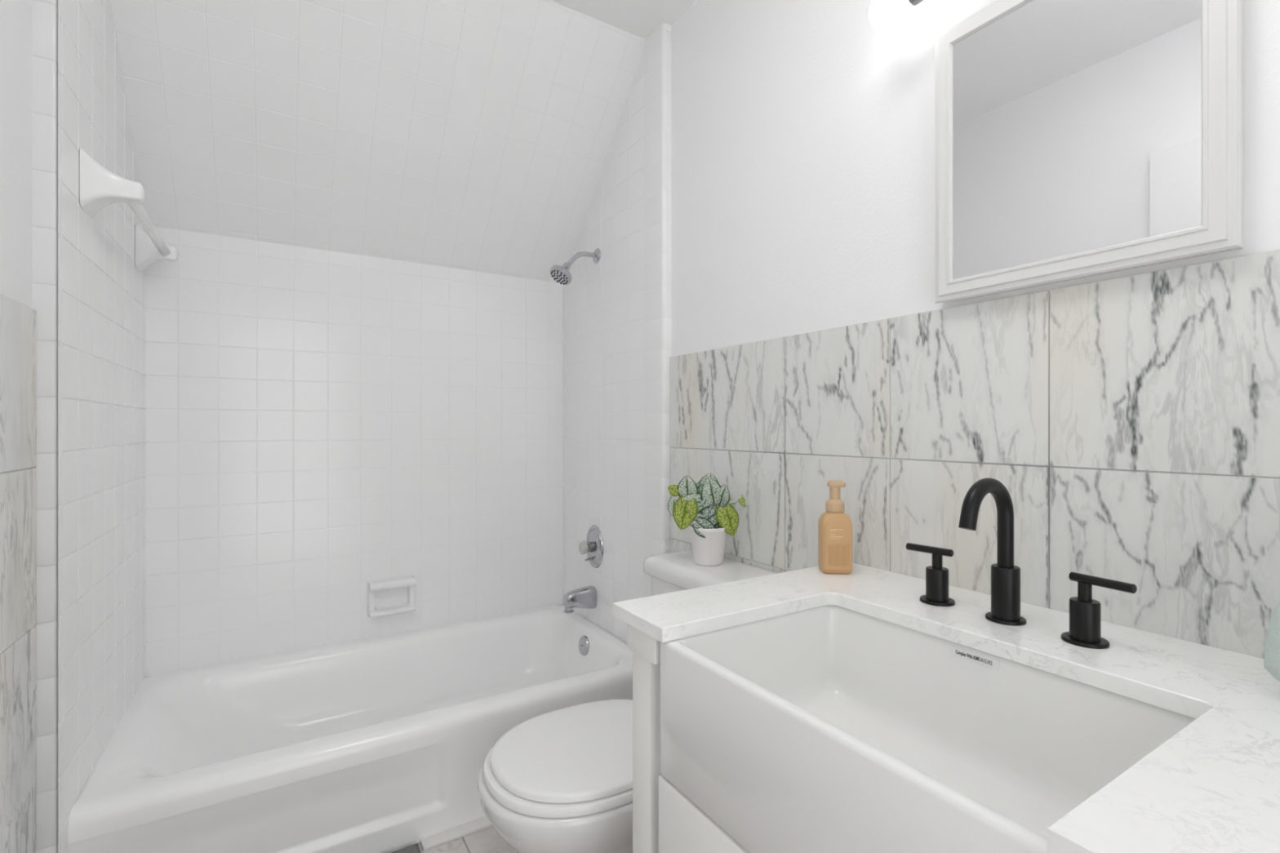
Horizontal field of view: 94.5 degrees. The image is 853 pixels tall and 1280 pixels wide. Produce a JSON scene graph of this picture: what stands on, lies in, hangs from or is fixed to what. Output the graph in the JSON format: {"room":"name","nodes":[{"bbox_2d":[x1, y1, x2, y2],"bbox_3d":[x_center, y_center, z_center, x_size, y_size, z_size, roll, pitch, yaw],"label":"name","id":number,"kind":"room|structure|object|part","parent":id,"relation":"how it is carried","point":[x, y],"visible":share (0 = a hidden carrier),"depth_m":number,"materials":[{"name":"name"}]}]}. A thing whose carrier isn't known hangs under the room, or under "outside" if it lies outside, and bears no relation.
{"room":"bathroom","nodes":[
{"label":"bathroom","id":0,"kind":"room"},
{"bbox_2d":[0,0,145,852],"bbox_3d":[-0.707,-0.126,0.306,0.142,2.472,3.668,0,0,-31],"label":"wall","id":1,"kind":"structure","parent":0,"point":[101,288],"depth_m":1.26,"materials":[{"name":"white tile"}]},
{"bbox_2d":[31,0,57,852],"bbox_3d":[-1.202,-0.126,1.196,0.055,2.472,0.100,0,0,-32],"label":"trim","id":2,"kind":"structure","parent":1,"relation":"attached to","point":[44,12],"depth_m":1.16,"materials":[{"name":"white wood"}]},
{"bbox_2d":[79,146,177,273],"bbox_3d":[-1.354,-0.548,1.602,0.102,0.133,0.681,0,0,-32],"label":"towel bar","id":3,"kind":"object","parent":1,"relation":"attached to","point":[100,188],"visible":1,"depth_m":1.36,"materials":[{"name":"white glazed ceramic"}]},
{"bbox_3d":[-1.336,-0.543,1.613,0.028,0.028,0.550,0,0,-32],"label":"rail","id":4,"kind":"part","parent":3,"relation":"part of","materials":[{"name":"white ceramic"}]},
{"bbox_2d":[145,226,563,675],"bbox_3d":[-1.006,-0.126,2.333,1.746,2.472,0.102,0,0,-32],"label":"wall","id":5,"kind":"structure","parent":0,"point":[321,425],"depth_m":2.20,"materials":[{"name":"white tile"}]},
{"bbox_2d":[367,575,415,617],"bbox_3d":[-0.951,0.652,2.274,0.170,0.135,0.059,0,0,-32],"label":"soap dish","id":6,"kind":"object","parent":5,"relation":"attached to","point":[389,596],"visible":1,"depth_m":2.28,"materials":[{"name":"white ceramic"}]},
{"bbox_3d":[-0.948,0.601,2.269,0.162,0.032,0.048,0,0,-32],"label":"grip rail","id":7,"kind":"part","parent":6,"relation":"part of","materials":[{"name":"white ceramic"}]},
{"bbox_2d":[111,0,645,282],"bbox_3d":[-0.783,-1.007,1.997,1.486,0.710,0.708,0,0,-32],"label":"ceiling","id":8,"kind":"structure","parent":0,"point":[477,135],"depth_m":1.95,"materials":[{"name":"white tile"}]},
{"bbox_2d":[395,826,517,852],"bbox_3d":[-0.041,1.150,0.777,1.746,0.080,3.764,0,0,-32],"label":"floor","id":9,"kind":"structure","parent":0,"point":[486,840],"depth_m":1.57,"materials":[{"name":"grey tile"}]},
{"bbox_2d":[67,604,632,852],"bbox_3d":[-0.763,0.954,1.950,1.476,0.312,0.808,0,0,-32],"label":"bathtub","id":10,"kind":"object","parent":9,"relation":"on","point":[382,743],"visible":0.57,"depth_m":1.66,"materials":[{"name":"white ceramic"}]},
{"bbox_2d":[420,815,492,850],"bbox_3d":[-0.246,1.105,1.772,0.780,0.010,0.041,0,0,-32],"label":"trim","id":11,"kind":"structure","parent":10,"relation":"attached to","point":[468,828],"depth_m":1.61,"materials":[{"name":"white wood"}]},
{"bbox_3d":[-0.222,0.861,2.334,0.020,0.076,0.076,0,0,-32],"label":"overflow plate","id":12,"kind":"part","parent":10,"relation":"part of","materials":[{"name":"silver metal"}]},
{"bbox_2d":[390,843,420,852],"bbox_3d":[-0.731,1.103,1.204,0.627,0.013,0.478,0,0,-32],"label":"bath mat","id":13,"kind":"object","parent":9,"relation":"on","point":[415,848],"visible":1,"depth_m":1.54,"materials":[{"name":"grey fabric"}]},
{"bbox_2d":[477,550,777,852],"bbox_3d":[-0.019,0.747,1.472,0.758,0.725,0.520,0,0,-32],"label":"toilet","id":14,"kind":"object","parent":9,"relation":"on","point":[560,780],"visible":0.55,"depth_m":1.29,"materials":[{"name":"white porcelain"},{"name":"plastic"}]},
{"bbox_3d":[-0.101,0.947,1.415,0.559,0.324,0.402,0,0,-32],"label":"bowl","id":15,"kind":"part","parent":14,"relation":"part of","materials":[{"name":"white ceramic"}]},
{"bbox_3d":[-0.122,0.772,1.403,0.488,0.020,0.396,0,0,-32],"label":"seat","id":16,"kind":"part","parent":14,"relation":"part of","materials":[{"name":"white plastic"}]},
{"bbox_3d":[-0.109,0.750,1.410,0.481,0.020,0.380,0,0,-32],"label":"lid","id":17,"kind":"part","parent":14,"relation":"part of","materials":[{"name":"white plastic"}]},
{"bbox_3d":[0.222,0.612,1.615,0.180,0.347,0.484,0,0,-32],"label":"tank","id":18,"kind":"part","parent":14,"relation":"part of","materials":[{"name":"white ceramic"}]},
{"bbox_2d":[667,473,746,566],"bbox_3d":[0.202,0.257,1.674,0.230,0.252,0.109,0,0,-21],"label":"potted plant","id":19,"kind":"object","parent":14,"relation":"on","point":[708,535],"visible":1,"depth_m":1.65,"materials":[{"name":"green plant"}]},
{"bbox_3d":[0.193,0.331,1.671,0.109,0.106,0.109,0,0,-32],"label":"pot","id":20,"kind":"part","parent":19,"relation":"part of","materials":[{"name":"white ceramic"}]},
{"bbox_3d":[0.219,0.410,1.619,0.199,0.052,0.520,0,0,-32],"label":"tank lid","id":21,"kind":"part","parent":14,"relation":"part of","materials":[{"name":"white ceramic"}]},
{"bbox_2d":[626,623,749,852],"bbox_3d":[0.434,0.723,0.850,0.634,0.774,0.791,0,0,-32],"label":"vanity cabinet","id":22,"kind":"object","parent":9,"relation":"on","point":[665,820],"visible":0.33,"depth_m":0.98,"materials":[{"name":"white paint"}]},
{"bbox_3d":[0.032,0.360,1.014,0.076,0.048,0.089,0,0,-32],"label":"corner rail","id":23,"kind":"part","parent":22,"relation":"part of","materials":[{"name":"white paint"}]},
{"bbox_3d":[0.025,0.747,1.017,0.055,0.726,0.058,0,0,-32],"label":"post","id":24,"kind":"part","parent":22,"relation":"part of","materials":[{"name":"white paint"}]},
{"bbox_3d":[0.115,0.798,0.829,0.020,0.483,0.292,0,0,-32],"label":"door","id":25,"kind":"part","parent":22,"relation":"part of","materials":[{"name":"white paint"}]},
{"bbox_2d":[613,562,1279,852],"bbox_3d":[0.444,0.325,0.856,0.624,0.023,0.861,0,0,-32],"label":"countertop","id":26,"kind":"structure","parent":22,"relation":"on","point":[1213,786],"depth_m":0.73,"materials":[{"name":"stone"}]},
{"bbox_2d":[817,480,852,573],"bbox_3d":[0.423,0.214,1.282,0.063,0.196,0.055,0,0,4],"label":"soap dispenser","id":27,"kind":"object","parent":26,"relation":"on","point":[834,526],"visible":1,"depth_m":1.26,"materials":[{"name":"brown plastic"}]},
{"bbox_2d":[830,528,843,538],"bbox_3d":[0.418,0.226,1.255,0.027,0.020,0.001,0,0,4],"label":"print","id":28,"kind":"object","parent":27,"relation":"on","point":[834,533],"depth_m":1.26,"materials":[{"name":"beige"}]},
{"bbox_3d":[0.421,0.250,1.258,0.055,0.105,0.005,0,0,4],"label":"panel","id":29,"kind":"part","parent":27,"relation":"part of","materials":[{"name":"brown plastic"}]},
{"bbox_2d":[660,604,1195,852],"bbox_3d":[0.358,0.446,0.806,0.411,0.216,0.585,0,0,-32],"label":"farmhouse sink","id":30,"kind":"object","parent":26,"relation":"in","point":[826,728],"visible":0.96,"depth_m":0.82,"materials":[{"name":"white glazed ceramic"}]},
{"bbox_2d":[906,477,1137,648],"bbox_3d":[0.555,0.196,0.934,0.153,0.233,0.343,0,0,-32],"label":"faucet","id":31,"kind":"object","parent":26,"relation":"on","point":[1085,612],"visible":1,"depth_m":0.94,"materials":[{"name":"black metal"}]},
{"bbox_3d":[0.533,0.280,1.061,0.037,0.056,0.037,0,0,-32],"label":"handle","id":32,"kind":"part","parent":31,"relation":"part of","materials":[{"name":"black metal"}]},
{"bbox_3d":[0.546,0.156,0.932,0.135,0.153,0.024,0,0,-32],"label":"spout","id":33,"kind":"part","parent":31,"relation":"part of","materials":[{"name":"black metal"}]},
{"bbox_3d":[0.594,0.266,0.961,0.041,0.082,0.041,0,0,-32],"label":"spout","id":34,"kind":"part","parent":31,"relation":"part of","materials":[{"name":"black metal"}]},
{"bbox_3d":[0.649,0.280,0.864,0.037,0.056,0.037,0,0,-32],"label":"handle","id":35,"kind":"part","parent":31,"relation":"part of","materials":[{"name":"black metal"}]},
{"bbox_2d":[1263,599,1279,680],"bbox_3d":[0.794,0.173,0.612,0.086,0.255,0.207,0,0,-32],"label":"vase","id":36,"kind":"object","parent":26,"relation":"on","point":[1272,643],"visible":1,"depth_m":0.69,"materials":[{"name":"white ceramic"}]},
{"bbox_2d":[549,0,696,39],"bbox_3d":[-0.041,-1.402,0.777,1.746,0.080,3.764,0,0,-32],"label":"ceiling","id":37,"kind":"structure","parent":0,"point":[639,18],"depth_m":1.94,"materials":[{"name":"white paint"}]},
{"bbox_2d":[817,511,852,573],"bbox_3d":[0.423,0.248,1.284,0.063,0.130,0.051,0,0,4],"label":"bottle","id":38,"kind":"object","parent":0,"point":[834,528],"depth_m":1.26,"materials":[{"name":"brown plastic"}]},
{"bbox_2d":[562,0,1279,658],"bbox_3d":[0.671,-0.126,1.161,0.132,2.472,3.666,0,0,-32],"label":"wall","id":39,"kind":"structure","parent":0,"point":[1129,420],"depth_m":1.30,"materials":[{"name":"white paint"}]},
{"bbox_2d":[549,248,600,284],"bbox_3d":[-0.257,-0.642,2.341,0.206,0.164,0.092,0,0,-32],"label":"shower","id":40,"kind":"object","parent":39,"relation":"attached to","point":[561,274],"visible":1,"depth_m":2.32,"materials":[{"name":"silver metal"}]},
{"bbox_3d":[-0.235,-0.667,2.361,0.136,0.074,0.019,0,0,-32],"label":"arm","id":41,"kind":"part","parent":40,"relation":"part of","materials":[{"name":"silver metal"}]},
{"bbox_2d":[562,585,596,613],"bbox_3d":[-0.242,0.694,2.387,0.137,0.090,0.064,0,0,-37],"label":"tub spout","id":42,"kind":"object","parent":39,"relation":"attached to","point":[585,597],"visible":1,"depth_m":2.37,"materials":[{"name":"silver metal"}]},
{"bbox_2d":[578,524,603,568],"bbox_3d":[-0.209,0.486,2.398,0.066,0.176,0.141,0,0,-32],"label":"shower valve","id":43,"kind":"object","parent":39,"relation":"attached to","point":[593,547],"visible":1,"depth_m":2.38,"materials":[{"name":"silver metal"}]},
{"bbox_3d":[-0.229,0.486,2.386,0.022,0.054,0.054,0,0,-32],"label":"knob","id":44,"kind":"part","parent":43,"relation":"part of","materials":[{"name":"grey plastic"}]},
{"bbox_3d":[-0.205,0.486,2.400,0.034,0.042,0.042,0,0,-32],"label":"valve stem","id":45,"kind":"part","parent":43,"relation":"part of","materials":[{"name":"silver metal"}]},
{"bbox_2d":[644,22,671,597],"bbox_3d":[0.067,-0.126,2.057,0.053,2.472,0.126,0,0,-32],"label":"trim","id":46,"kind":"structure","parent":39,"relation":"attached to","point":[657,47],"depth_m":2.02,"materials":[{"name":"white paint"}]},
{"bbox_2d":[868,0,924,35],"bbox_3d":[0.665,-0.872,0.978,0.134,0.151,0.617,0,0,-32],"label":"vanity light","id":47,"kind":"object","parent":39,"relation":"attached to","point":[886,17],"visible":1,"depth_m":1.17,"materials":[{"name":"white glass"}]},
{"bbox_2d":[908,0,924,6],"bbox_3d":[0.540,-0.843,1.141,0.042,0.042,0.034,0,0,-32],"label":"socket","id":48,"kind":"object","parent":47,"relation":"attached to","point":[911,2],"depth_m":1.15,"materials":[{"name":"silver metal"}]},
{"bbox_2d":[934,0,1244,303],"bbox_3d":[0.709,-0.510,0.995,0.042,0.530,0.437,0,0,-32],"label":"medicine cabinet","id":49,"kind":"object","parent":39,"relation":"attached to","point":[1074,139],"visible":1,"depth_m":0.96,"materials":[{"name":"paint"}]}
]}

